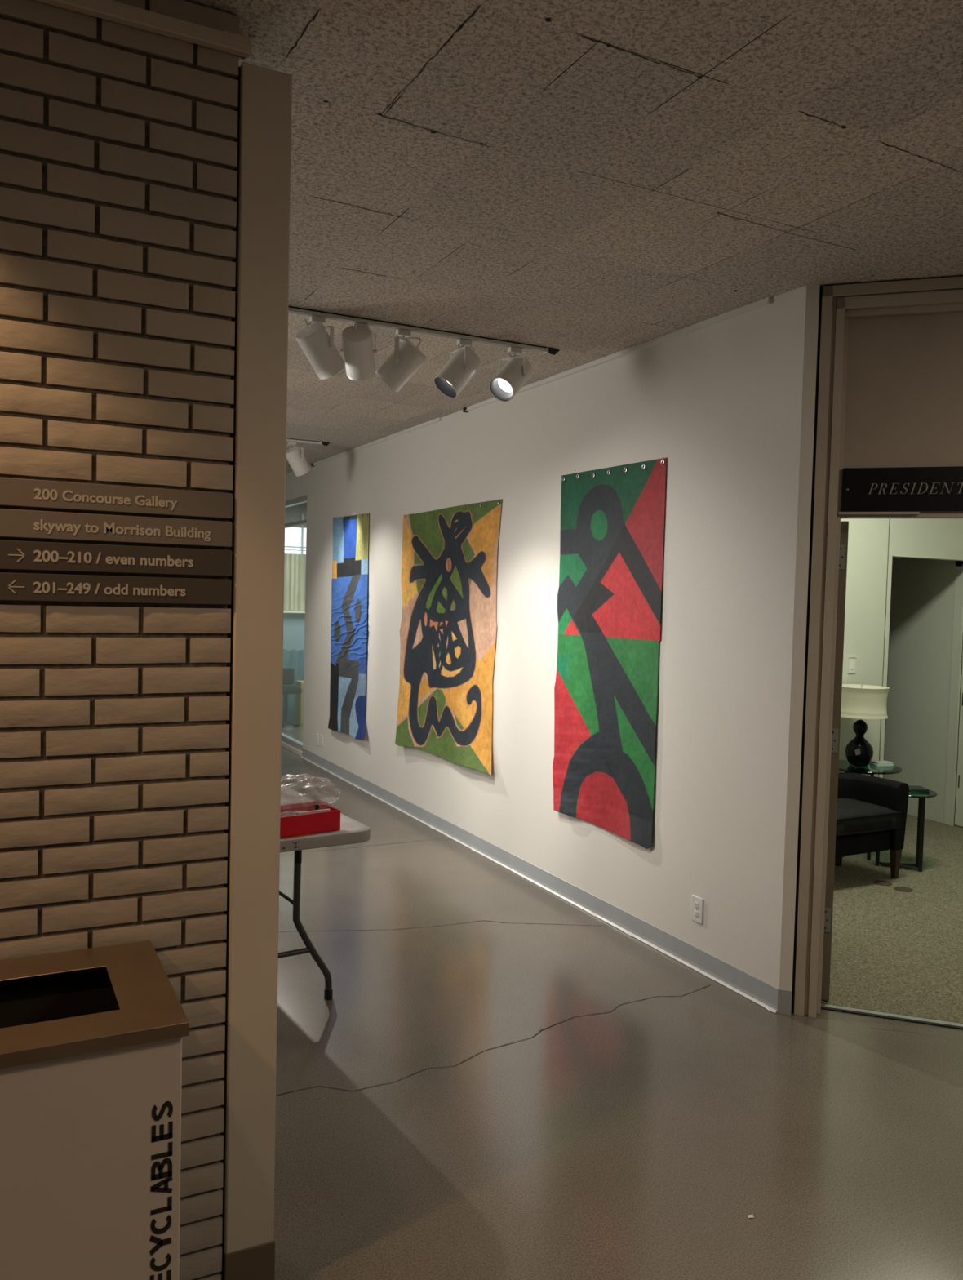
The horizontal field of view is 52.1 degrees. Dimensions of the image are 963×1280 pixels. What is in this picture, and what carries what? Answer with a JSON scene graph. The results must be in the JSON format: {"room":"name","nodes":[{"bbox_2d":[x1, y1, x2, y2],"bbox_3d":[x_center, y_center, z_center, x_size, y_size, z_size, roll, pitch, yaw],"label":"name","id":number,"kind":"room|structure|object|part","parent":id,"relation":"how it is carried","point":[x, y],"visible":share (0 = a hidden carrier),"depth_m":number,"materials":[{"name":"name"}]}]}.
{"room":"gallery hallway","nodes":[
{"label":"gallery hallway","id":0,"kind":"room"},
{"bbox_2d":[0,0,239,1279],"bbox_3d":[-2.008,0.084,1.643,3.111,2.989,0.204,0,3,-27],"label":"wall","id":1,"kind":"structure","parent":0,"point":[118,148],"depth_m":2.14,"materials":[{"name":"brick"}]},
{"bbox_2d":[0,572,231,604],"bbox_3d":[-1.081,-0.112,2.003,1.129,0.058,0.031,0,3,-27],"label":"strip","id":2,"kind":"object","parent":1,"relation":"attached to","point":[13,586],"visible":1,"depth_m":2.13,"materials":[{"name":"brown plastic"}]},
{"bbox_2d":[0,539,231,576],"bbox_3d":[-1.080,-0.177,2.000,1.129,0.060,0.031,0,3,-27],"label":"directional sign","id":3,"kind":"object","parent":1,"relation":"attached to","point":[14,554],"visible":1,"depth_m":2.13,"materials":[{"name":"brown plastic"}]},
{"bbox_2d":[0,508,231,546],"bbox_3d":[-1.078,-0.243,1.998,1.129,0.058,0.031,0,3,-27],"label":"directional sign","id":4,"kind":"object","parent":1,"relation":"attached to","point":[16,523],"visible":1,"depth_m":2.12,"materials":[{"name":"brown plastic"}]},
{"bbox_2d":[0,477,232,519],"bbox_3d":[-1.076,-0.307,1.995,1.129,0.057,0.031,0,3,-27],"label":"directional sign","id":5,"kind":"object","parent":1,"relation":"attached to","point":[17,492],"visible":1,"depth_m":2.12,"materials":[{"name":"brown plastic"}]},
{"bbox_2d":[35,0,251,58],"bbox_3d":[-1.919,-1.326,1.501,3.134,0.035,0.057,0,3,-27],"label":"crown molding","id":6,"kind":"structure","parent":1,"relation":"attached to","point":[225,41],"depth_m":2.10,"materials":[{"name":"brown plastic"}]},
{"bbox_2d":[222,62,292,1279],"bbox_3d":[-0.575,0.138,2.403,0.120,2.885,0.256,0,3,-27],"label":"pillar","id":7,"kind":"structure","parent":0,"point":[265,94],"depth_m":2.29,"materials":[{"name":"beige paint"}]},
{"bbox_2d":[218,66,239,1279],"bbox_3d":[-0.624,0.142,2.356,0.015,2.880,0.175,0,3,-27],"label":"trim","id":8,"kind":"structure","parent":7,"relation":"attached to","point":[235,289],"depth_m":2.27,"materials":[{"name":"black"}]},
{"bbox_2d":[284,502,306,610],"bbox_3d":[-1.298,-0.439,13.997,4.420,2.990,0.100,0,3,-27],"label":"wall","id":9,"kind":"structure","parent":0,"point":[303,507],"depth_m":13.28,"materials":[{"name":"grey paint"}]},
{"bbox_2d":[284,509,306,554],"bbox_3d":[-2.364,-1.432,13.309,1.350,0.620,0.060,0,3,-27],"label":"window","id":10,"kind":"structure","parent":9,"relation":"in","point":[295,536],"depth_m":13.22,"materials":[{"name":"clear glass"}]},
{"bbox_2d":[284,553,306,610],"bbox_3d":[-2.353,-0.777,13.284,1.250,0.755,0.040,0,3,-27],"label":"curtain","id":11,"kind":"object","parent":10,"relation":"hanging from","point":[295,565],"visible":0.24,"depth_m":13.21,"materials":[{"name":"beige fabric"}]},
{"bbox_3d":[-2.360,-1.326,13.299,1.250,0.370,0.008,0,3,-27],"label":"pane","id":12,"kind":"part","parent":10,"relation":"part of","materials":[{"name":"glass"}]},
{"bbox_2d":[281,284,806,989],"bbox_3d":[-0.765,-0.172,8.202,0.140,2.990,9.286,0,3,-27],"label":"wall","id":13,"kind":"structure","parent":0,"point":[722,402],"depth_m":4.83,"materials":[{"name":"white paint"}]},
{"bbox_2d":[281,495,306,751],"bbox_3d":[-2.321,-0.222,11.237,0.060,2.655,2.470,0,3,-27],"label":"window","id":14,"kind":"structure","parent":13,"relation":"in","point":[285,738],"depth_m":10.58,"materials":[{"name":"grey"}]},
{"bbox_2d":[315,733,319,746],"bbox_3d":[-1.622,0.984,9.717,0.007,0.115,0.075,0,3,-27],"label":"blank wall plate","id":15,"kind":"object","parent":13,"relation":"attached to","point":[317,735],"visible":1,"depth_m":9.71,"materials":[{"name":"white plastic"}]},
{"bbox_2d":[320,734,323,746],"bbox_3d":[-1.561,0.981,9.593,0.010,0.115,0.075,0,3,-27],"label":"wall outlet","id":16,"kind":"object","parent":13,"relation":"attached to","point":[321,735],"visible":1,"depth_m":9.58,"materials":[{"name":"white plastic"}]},
{"bbox_2d":[328,512,368,739],"bbox_3d":[-1.201,-0.136,8.823,0.065,1.991,1.095,0,3,-27],"label":"canvas painting","id":17,"kind":"object","parent":13,"relation":"attached to","point":[349,584],"visible":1,"depth_m":8.84,"materials":[{"name":"fabric"}]},
{"bbox_2d":[311,417,441,466],"bbox_3d":[-0.996,-1.672,8.476,0.030,0.030,3.060,0,3,-27],"label":"trim","id":18,"kind":"structure","parent":13,"relation":"attached to","point":[439,419],"depth_m":8.13,"materials":[{"name":"white metal"}]},
{"bbox_2d":[395,498,502,775],"bbox_3d":[-0.286,-0.041,7.030,0.059,1.807,1.692,0,3,-27],"label":"canvas painting","id":19,"kind":"object","parent":13,"relation":"attached to","point":[448,628],"visible":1,"depth_m":6.96,"materials":[{"name":"fabric"}]},
{"bbox_2d":[301,747,778,1013],"bbox_3d":[-0.311,1.333,7.130,0.016,0.100,6.818,0,3,-27],"label":"baseboard","id":20,"kind":"structure","parent":13,"relation":"attached to","point":[752,986],"depth_m":5.37,"materials":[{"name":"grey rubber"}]},
{"bbox_2d":[552,457,666,848],"bbox_3d":[0.638,0.048,5.241,0.042,1.933,0.978,0,3,-27],"label":"canvas painting","id":21,"kind":"object","parent":13,"relation":"attached to","point":[612,533],"visible":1,"depth_m":5.18,"materials":[{"name":"fabric"}]},
{"bbox_2d":[462,297,772,412],"bbox_3d":[0.548,-1.501,5.440,0.030,0.030,2.920,0,3,-27],"label":"trim","id":22,"kind":"structure","parent":13,"relation":"attached to","point":[766,301],"depth_m":4.91,"materials":[{"name":"white paint"}]},
{"bbox_2d":[691,894,703,924],"bbox_3d":[0.999,1.249,4.562,0.010,0.118,0.078,0,3,-27],"label":"wall outlet","id":23,"kind":"object","parent":13,"relation":"attached to","point":[697,903],"visible":1,"depth_m":4.55,"materials":[{"name":"white plastic"}]},
{"bbox_2d":[693,910,698,917],"bbox_3d":[0.996,1.269,4.562,0.004,0.034,0.034,0,3,-27],"label":"socket","id":24,"kind":"object","parent":23,"relation":"attached to","point":[695,912],"depth_m":4.56,"materials":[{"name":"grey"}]},
{"bbox_2d":[693,902,699,909],"bbox_3d":[0.997,1.229,4.560,0.004,0.034,0.034,0,3,-27],"label":"socket","id":25,"kind":"object","parent":23,"relation":"attached to","point":[696,904],"depth_m":4.56,"materials":[{"name":"grey plastic"}]},
{"bbox_2d":[821,521,848,1000],"bbox_3d":[1.630,0.507,4.597,0.044,2.043,0.906,2,3,18],"label":"open door","id":26,"kind":"structure","parent":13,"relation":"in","point":[844,525],"depth_m":4.17,"materials":[{"name":"brown paint"}]},
{"bbox_2d":[187,0,962,473],"bbox_3d":[-0.853,-1.584,5.543,11.500,0.062,17.200,0,3,-27],"label":"ceiling","id":27,"kind":"structure","parent":0,"point":[588,180],"depth_m":2.92,"materials":[{"name":"tile"}]},
{"bbox_2d":[286,438,329,445],"bbox_3d":[-2.400,-1.681,7.885,2.465,0.030,0.060,0,3,-27],"label":"track","id":28,"kind":"object","parent":27,"relation":"attached to","point":[325,443],"visible":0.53,"depth_m":8.34,"materials":[{"name":"white metal"}]},
{"bbox_2d":[286,441,311,476],"bbox_3d":[-1.558,-1.528,8.333,0.233,0.284,0.182,0,3,-27],"label":"track spotlight","id":29,"kind":"object","parent":28,"relation":"hanging from","point":[295,458],"visible":0.99,"depth_m":8.28,"materials":[{"name":"white metal"}]},
{"bbox_2d":[288,306,559,355],"bbox_3d":[-1.234,-1.494,4.275,3.670,0.030,0.060,0,3,-27],"label":"track","id":30,"kind":"object","parent":27,"relation":"attached to","point":[295,310],"visible":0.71,"depth_m":4.74,"materials":[{"name":"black metal"}]},
{"bbox_2d":[296,315,345,379],"bbox_3d":[-0.739,-1.346,4.535,0.247,0.276,0.172,-1,3,-43],"label":"track spotlight","id":31,"kind":"object","parent":30,"relation":"hanging from","point":[319,348],"visible":1,"depth_m":4.49,"materials":[{"name":"white metal"}]},
{"bbox_3d":[-0.786,-1.437,4.478,0.014,0.056,0.070,2,3,17],"label":"cord","id":32,"kind":"part","parent":31,"relation":"part of","materials":[{"name":"white plastic"}]},
{"bbox_2d":[340,321,377,381],"bbox_3d":[-0.577,-1.353,4.620,0.172,0.260,0.248,1,3,-9],"label":"track spotlight","id":33,"kind":"object","parent":30,"relation":"hanging from","point":[357,341],"visible":1,"depth_m":4.57,"materials":[{"name":"white metal"}]},
{"bbox_3d":[-0.588,-1.441,4.558,0.019,0.043,0.099,1,3,-13],"label":"cord","id":34,"kind":"part","parent":33,"relation":"part of","materials":[{"name":"white plastic"}]},
{"bbox_2d":[375,328,426,392],"bbox_3d":[-0.385,-1.337,4.717,0.246,0.291,0.172,2,3,8],"label":"track spotlight","id":35,"kind":"object","parent":30,"relation":"hanging from","point":[406,358],"visible":1,"depth_m":4.67,"materials":[{"name":"white metal"}]},
{"bbox_3d":[-0.347,-1.428,4.681,0.120,0.070,0.035,2,3,7],"label":"cord","id":36,"kind":"part","parent":35,"relation":"part of","materials":[{"name":"white plastic"}]},
{"bbox_2d":[434,338,481,398],"bbox_3d":[-0.117,-1.338,4.853,0.240,0.288,0.172,0,3,-27],"label":"track spotlight","id":37,"kind":"object","parent":30,"relation":"hanging from","point":[464,363],"visible":1,"depth_m":4.81,"materials":[{"name":"white metal"}]},
{"bbox_2d":[488,346,533,401],"bbox_3d":[0.150,-1.343,4.989,0.249,0.278,0.172,-1,3,-41],"label":"track spotlight","id":38,"kind":"object","parent":30,"relation":"hanging from","point":[510,378],"visible":1,"depth_m":4.96,"materials":[{"name":"white metal"}]},
{"bbox_2d":[273,720,962,1279],"bbox_3d":[-0.929,1.455,5.676,11.500,0.051,17.200,0,3,-27],"label":"floor","id":39,"kind":"structure","parent":0,"point":[498,1079],"depth_m":3.33,"materials":[{"name":"concrete"}]},
{"bbox_2d":[0,940,189,1279],"bbox_3d":[-1.043,1.137,1.799,0.898,0.920,0.460,0,3,-27],"label":"recycling bin","id":40,"kind":"object","parent":39,"relation":"on","point":[91,1039],"visible":1,"depth_m":1.74,"materials":[{"name":"paint"}]},
{"bbox_3d":[-1.032,0.690,1.780,0.898,0.026,0.460,0,3,-27],"label":"lid","id":41,"kind":"part","parent":40,"relation":"part of","materials":[{"name":"brown plastic"}]},
{"bbox_2d":[281,667,302,728],"bbox_3d":[-2.503,0.732,12.523,0.380,0.720,0.430,0,3,-27],"label":"office chair","id":42,"kind":"object","parent":39,"relation":"on","point":[287,673],"visible":0.61,"depth_m":12.48,"materials":[{"name":"grey fabric"}]},
{"bbox_3d":[-2.495,0.853,12.506,0.060,0.360,0.060,0,3,-27],"label":"post","id":43,"kind":"part","parent":42,"relation":"part of","materials":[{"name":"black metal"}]},
{"bbox_3d":[-2.581,0.472,12.677,0.340,0.220,0.060,0,3,-27],"label":"backrest","id":44,"kind":"part","parent":42,"relation":"part of","materials":[{"name":"grey fabric"}]},
{"bbox_3d":[-2.492,0.633,12.501,0.340,0.080,0.350,0,3,-27],"label":"seat","id":45,"kind":"part","parent":42,"relation":"part of","materials":[{"name":"grey fabric"}]},
{"bbox_2d":[281,648,304,720],"bbox_3d":[-2.399,0.594,13.090,1.400,0.949,0.042,0,3,-27],"label":"drape","id":46,"kind":"object","parent":39,"relation":"on","point":[294,659],"visible":0.1,"depth_m":13.05,"materials":[{"name":"fabric"}]},
{"bbox_2d":[283,613,305,651],"bbox_3d":[-2.435,0.348,13.329,1.650,1.420,0.100,0,3,-27],"label":"divider panel","id":47,"kind":"object","parent":39,"relation":"on","point":[294,624],"visible":0.07,"depth_m":13.20,"materials":[{"name":"teal"}]},
{"bbox_2d":[284,610,305,613],"bbox_3d":[-2.372,-0.379,13.263,1.600,0.030,0.200,0,3,-27],"label":"window ledge","id":48,"kind":"object","parent":47,"relation":"on","point":[285,611],"visible":0.07,"depth_m":13.09,"materials":[{"name":"beige paint"}]},
{"bbox_2d":[294,680,303,724],"bbox_3d":[-2.288,0.811,12.783,0.200,0.550,0.250,0,3,-27],"label":"carton","id":49,"kind":"object","parent":39,"relation":"on","point":[299,713],"visible":0.44,"depth_m":12.66,"materials":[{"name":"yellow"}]},
{"bbox_2d":[278,813,370,999],"bbox_3d":[-1.235,1.099,4.614,0.745,0.740,1.827,0,3,-32],"label":"folding table","id":50,"kind":"object","parent":39,"relation":"on","point":[352,831],"visible":0.21,"depth_m":4.02,"materials":[{"name":"plastic"}]},
{"bbox_2d":[283,833,316,839],"bbox_3d":[-0.715,0.772,3.878,0.140,0.001,0.020,-1,3,-41],"label":"slip","id":51,"kind":"object","parent":50,"relation":"on","point":[310,833],"visible":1,"depth_m":3.87,"materials":[{"name":"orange paper"}]},
{"bbox_2d":[280,805,340,838],"bbox_3d":[-0.784,0.723,3.966,0.373,0.089,0.207,0,3,-36],"label":"open box","id":52,"kind":"object","parent":50,"relation":"on","point":[327,821],"depth_m":3.92,"materials":[{"name":"red cardboard"}]},
{"bbox_2d":[280,810,304,817],"bbox_3d":[-0.766,0.708,3.886,0.259,0.064,0.045,0,3,-36],"label":"plastic wrap","id":53,"kind":"object","parent":52,"relation":"in","point":[290,813],"visible":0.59,"depth_m":3.88,"materials":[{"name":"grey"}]},
{"bbox_2d":[280,773,340,812],"bbox_3d":[-0.783,0.657,4.052,0.453,0.201,0.198,0,3,-36],"label":"plastic bag","id":54,"kind":"object","parent":52,"relation":"in","point":[302,792],"visible":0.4,"depth_m":4.02,"materials":[{"name":"grey"}]},
{"bbox_3d":[-0.671,0.698,3.939,0.142,0.029,0.007,0,3,-36],"label":"paper strip","id":55,"kind":"part","parent":52,"relation":"part of","materials":[{"name":"white paper"}]},
{"bbox_2d":[315,803,319,810],"bbox_3d":[-0.668,0.716,4.006,0.020,0.098,0.017,0,3,-27],"label":"marker pen","id":56,"kind":"object","parent":52,"relation":"in","point":[317,806],"visible":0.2,"depth_m":4.00,"materials":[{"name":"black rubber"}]},
{"bbox_3d":[-0.697,1.153,4.077,0.178,0.683,0.029,0,3,-32],"label":"leg","id":57,"kind":"part","parent":50,"relation":"part of","materials":[{"name":"grey metal"}]},
{"bbox_2d":[821,1003,962,1029],"bbox_3d":[1.924,1.570,4.017,1.060,0.008,0.054,2,3,18],"label":"threshold strip","id":58,"kind":"object","parent":39,"relation":"on","point":[824,1006],"visible":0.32,"depth_m":4.08,"materials":[{"name":"silver metal"}]},
{"bbox_2d":[779,284,820,991],"bbox_3d":[1.317,0.060,4.087,0.051,2.990,0.120,2,3,18],"label":"wall","id":59,"kind":"structure","parent":0,"point":[812,302],"depth_m":4.03,"materials":[{"name":"white paint"}]},
{"bbox_2d":[777,989,791,1014],"bbox_3d":[1.260,1.505,4.091,0.055,0.100,0.005,2,3,18],"label":"baseboard","id":60,"kind":"structure","parent":59,"relation":"attached to","point":[784,997],"depth_m":4.09,"materials":[{"name":"grey rubber"}]},
{"bbox_2d":[791,285,822,1013],"bbox_3d":[1.351,0.060,4.089,0.011,2.990,0.095,2,3,18],"label":"trim","id":61,"kind":"structure","parent":59,"relation":"attached to","point":[820,286],"depth_m":4.04,"materials":[{"name":"black"}]},
{"bbox_2d":[821,813,962,1023],"bbox_3d":[2.558,1.509,5.840,3.716,0.004,6.071,0,3,-27],"label":"floor","id":62,"kind":"structure","parent":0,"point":[893,951],"depth_m":5.16,"materials":[{"name":"beige carpet"}]},
{"bbox_2d":[839,760,902,860],"bbox_3d":[2.600,1.165,6.747,0.500,0.606,0.500,0,3,-27],"label":"table","id":63,"kind":"object","parent":62,"relation":"on","point":[844,765],"visible":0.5,"depth_m":6.60,"materials":[{"name":"green glass"}]},
{"bbox_2d":[840,684,889,768],"bbox_3d":[2.597,0.585,6.746,0.350,0.553,0.350,0,3,-27],"label":"table lamp","id":64,"kind":"object","parent":63,"relation":"on","point":[860,702],"visible":0.88,"depth_m":6.64,"materials":[{"name":"black ceramic"}]},
{"bbox_2d":[842,685,884,691],"bbox_3d":[2.603,0.332,6.735,0.342,0.003,0.342,0,3,-27],"label":"diffuser","id":65,"kind":"object","parent":64,"relation":"attached to","point":[845,688],"depth_m":6.65,"materials":[{"name":"white paper"}]},
{"bbox_3d":[2.601,0.421,6.739,0.350,0.205,0.350,0,3,-27],"label":"lamp shade","id":66,"kind":"part","parent":64,"relation":"part of","materials":[{"name":"beige fabric"}]},
{"bbox_3d":[2.603,1.178,6.586,0.023,0.594,0.024,0,3,-27],"label":"leg","id":67,"kind":"part","parent":63,"relation":"part of","materials":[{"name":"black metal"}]},
{"bbox_3d":[2.608,0.868,6.734,0.500,0.012,0.500,0,3,-27],"label":"glass","id":68,"kind":"part","parent":63,"relation":"part of","materials":[{"name":"glass"}]},
{"bbox_2d":[869,760,893,766],"bbox_3d":[2.758,0.851,6.781,0.130,0.026,0.090,1,3,-13],"label":"book","id":69,"kind":"object","parent":63,"relation":"on","point":[877,763],"visible":0.92,"depth_m":6.75,"materials":[{"name":"grey paper"}]},
{"bbox_2d":[835,772,909,879],"bbox_3d":[2.204,1.180,6.176,0.827,0.606,0.559,0,3,-27],"label":"armchair","id":70,"kind":"object","parent":62,"relation":"on","point":[872,811],"visible":0.44,"depth_m":6.11,"materials":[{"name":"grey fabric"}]},
{"bbox_3d":[2.333,1.381,6.432,0.054,0.188,0.054,0,3,-27],"label":"leg","id":71,"kind":"part","parent":70,"relation":"part of","materials":[{"name":"brown wood"}]},
{"bbox_3d":[2.212,1.238,6.158,0.585,0.130,0.365,0,3,-27],"label":"seat","id":72,"kind":"part","parent":70,"relation":"part of","materials":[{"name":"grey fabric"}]},
{"bbox_2d":[835,798,901,835],"bbox_3d":[2.231,1.094,6.109,0.567,0.157,0.415,0,3,-27],"label":"seat cushion","id":73,"kind":"object","parent":70,"relation":"on","point":[855,816],"depth_m":5.98,"materials":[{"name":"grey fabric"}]},
{"bbox_3d":[2.592,1.399,6.166,0.054,0.188,0.054,0,3,-27],"label":"leg","id":74,"kind":"part","parent":70,"relation":"part of","materials":[{"name":"brown wood"}]},
{"bbox_2d":[874,880,892,885],"bbox_3d":[2.468,1.493,6.046,0.104,0.005,0.104,0,3,-27],"label":"disc","id":75,"kind":"object","parent":62,"relation":"on","point":[878,882],"visible":1,"depth_m":6.04,"materials":[{"name":"brown"}]},
{"bbox_2d":[893,886,912,892],"bbox_3d":[2.540,1.500,5.926,0.104,0.005,0.104,0,3,-27],"label":"disc","id":76,"kind":"object","parent":62,"relation":"on","point":[904,889],"visible":1,"depth_m":5.91,"materials":[{"name":"brown"}]},
{"bbox_2d":[875,790,937,871],"bbox_3d":[2.786,1.237,6.463,0.365,0.496,0.350,0,3,-27],"label":"table","id":77,"kind":"object","parent":62,"relation":"on","point":[922,796],"visible":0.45,"depth_m":6.37,"materials":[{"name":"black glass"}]},
{"bbox_3d":[2.605,1.239,6.450,0.022,0.484,0.022,3,3,29],"label":"leg","id":78,"kind":"part","parent":77,"relation":"part of","materials":[{"name":"black metal"}]},
{"bbox_3d":[2.856,1.247,6.421,0.022,0.484,0.022,3,3,29],"label":"leg","id":79,"kind":"part","parent":77,"relation":"part of","materials":[{"name":"black metal"}]},
{"bbox_2d":[908,785,929,791],"bbox_3d":[2.836,0.980,6.483,0.170,0.018,0.125,1,3,-1],"label":"book","id":80,"kind":"object","parent":77,"relation":"on","point":[912,788],"visible":0.52,"depth_m":6.43,"materials":[{"name":"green paper"}]},
{"bbox_3d":[2.834,1.250,6.331,0.022,0.484,0.022,3,3,29],"label":"leg","id":81,"kind":"part","parent":77,"relation":"part of","materials":[{"name":"black metal"}]},
{"bbox_3d":[2.799,0.995,6.456,0.350,0.012,0.350,0,3,-27],"label":"glass","id":82,"kind":"part","parent":77,"relation":"part of","materials":[{"name":"glass"}]},
{"bbox_2d":[838,518,962,777],"bbox_3d":[2.115,-0.038,6.769,3.690,2.990,0.100,0,3,-27],"label":"wall","id":83,"kind":"structure","parent":0,"point":[868,538],"depth_m":7.06,"materials":[{"name":"paint"}]},
{"bbox_2d":[848,656,857,673],"bbox_3d":[2.630,0.176,6.980,0.076,0.121,0.012,0,3,-27],"label":"light switch","id":84,"kind":"object","parent":83,"relation":"attached to","point":[852,660],"visible":1,"depth_m":6.97,"materials":[{"name":"white plastic"}]},
{"bbox_2d":[878,518,890,777],"bbox_3d":[2.917,-0.033,7.120,0.006,2.990,0.002,0,3,-27],"label":"trim","id":85,"kind":"structure","parent":83,"relation":"attached to","point":[890,518],"depth_m":7.12,"materials":[{"name":"grey"}]},
{"bbox_2d":[879,518,962,777],"bbox_3d":[3.322,0.270,7.398,0.968,2.380,0.104,0,3,-27],"label":"trim","id":86,"kind":"structure","parent":83,"relation":"attached to","point":[892,520],"depth_m":7.13,"materials":[{"name":"paint"}]},
{"bbox_2d":[883,556,962,827],"bbox_3d":[4.334,0.026,6.587,0.100,2.990,6.200,0,3,-27],"label":"wall","id":87,"kind":"structure","parent":0,"point":[923,590],"depth_m":7.99,"materials":[{"name":"paint"}]},
{"bbox_2d":[944,560,962,826],"bbox_3d":[3.927,0.441,7.241,0.030,2.076,1.090,0,3,-27],"label":"door","id":88,"kind":"structure","parent":87,"relation":"in","point":[953,808],"depth_m":7.67,"materials":[{"name":"paint"}]},
{"bbox_3d":[3.431,0.143,3.400,1.428,2.990,1.428,0,3,-27],"label":"wall","id":89,"kind":"structure","parent":0,"visible":0},
{"bbox_2d":[794,275,962,1017],"bbox_3d":[1.940,0.088,3.890,1.234,2.982,0.130,2,3,18],"label":"door frame","id":90,"kind":"structure","parent":89,"relation":"in","point":[891,380],"depth_m":3.96,"materials":[{"name":"beige paint"}]},
{"bbox_2d":[841,466,962,511],"bbox_3d":[1.950,-0.590,3.840,1.022,0.174,0.032,2,3,18],"label":"door sign","id":91,"kind":"object","parent":90,"relation":"attached to","point":[896,489],"visible":1,"depth_m":3.92,"materials":[{"name":"black plastic"}]},
{"bbox_3d":[1.969,-0.897,3.861,1.022,0.783,0.040,2,3,18],"label":"transom panel","id":92,"kind":"part","parent":90,"relation":"part of","materials":[{"name":"paint"}]}
]}

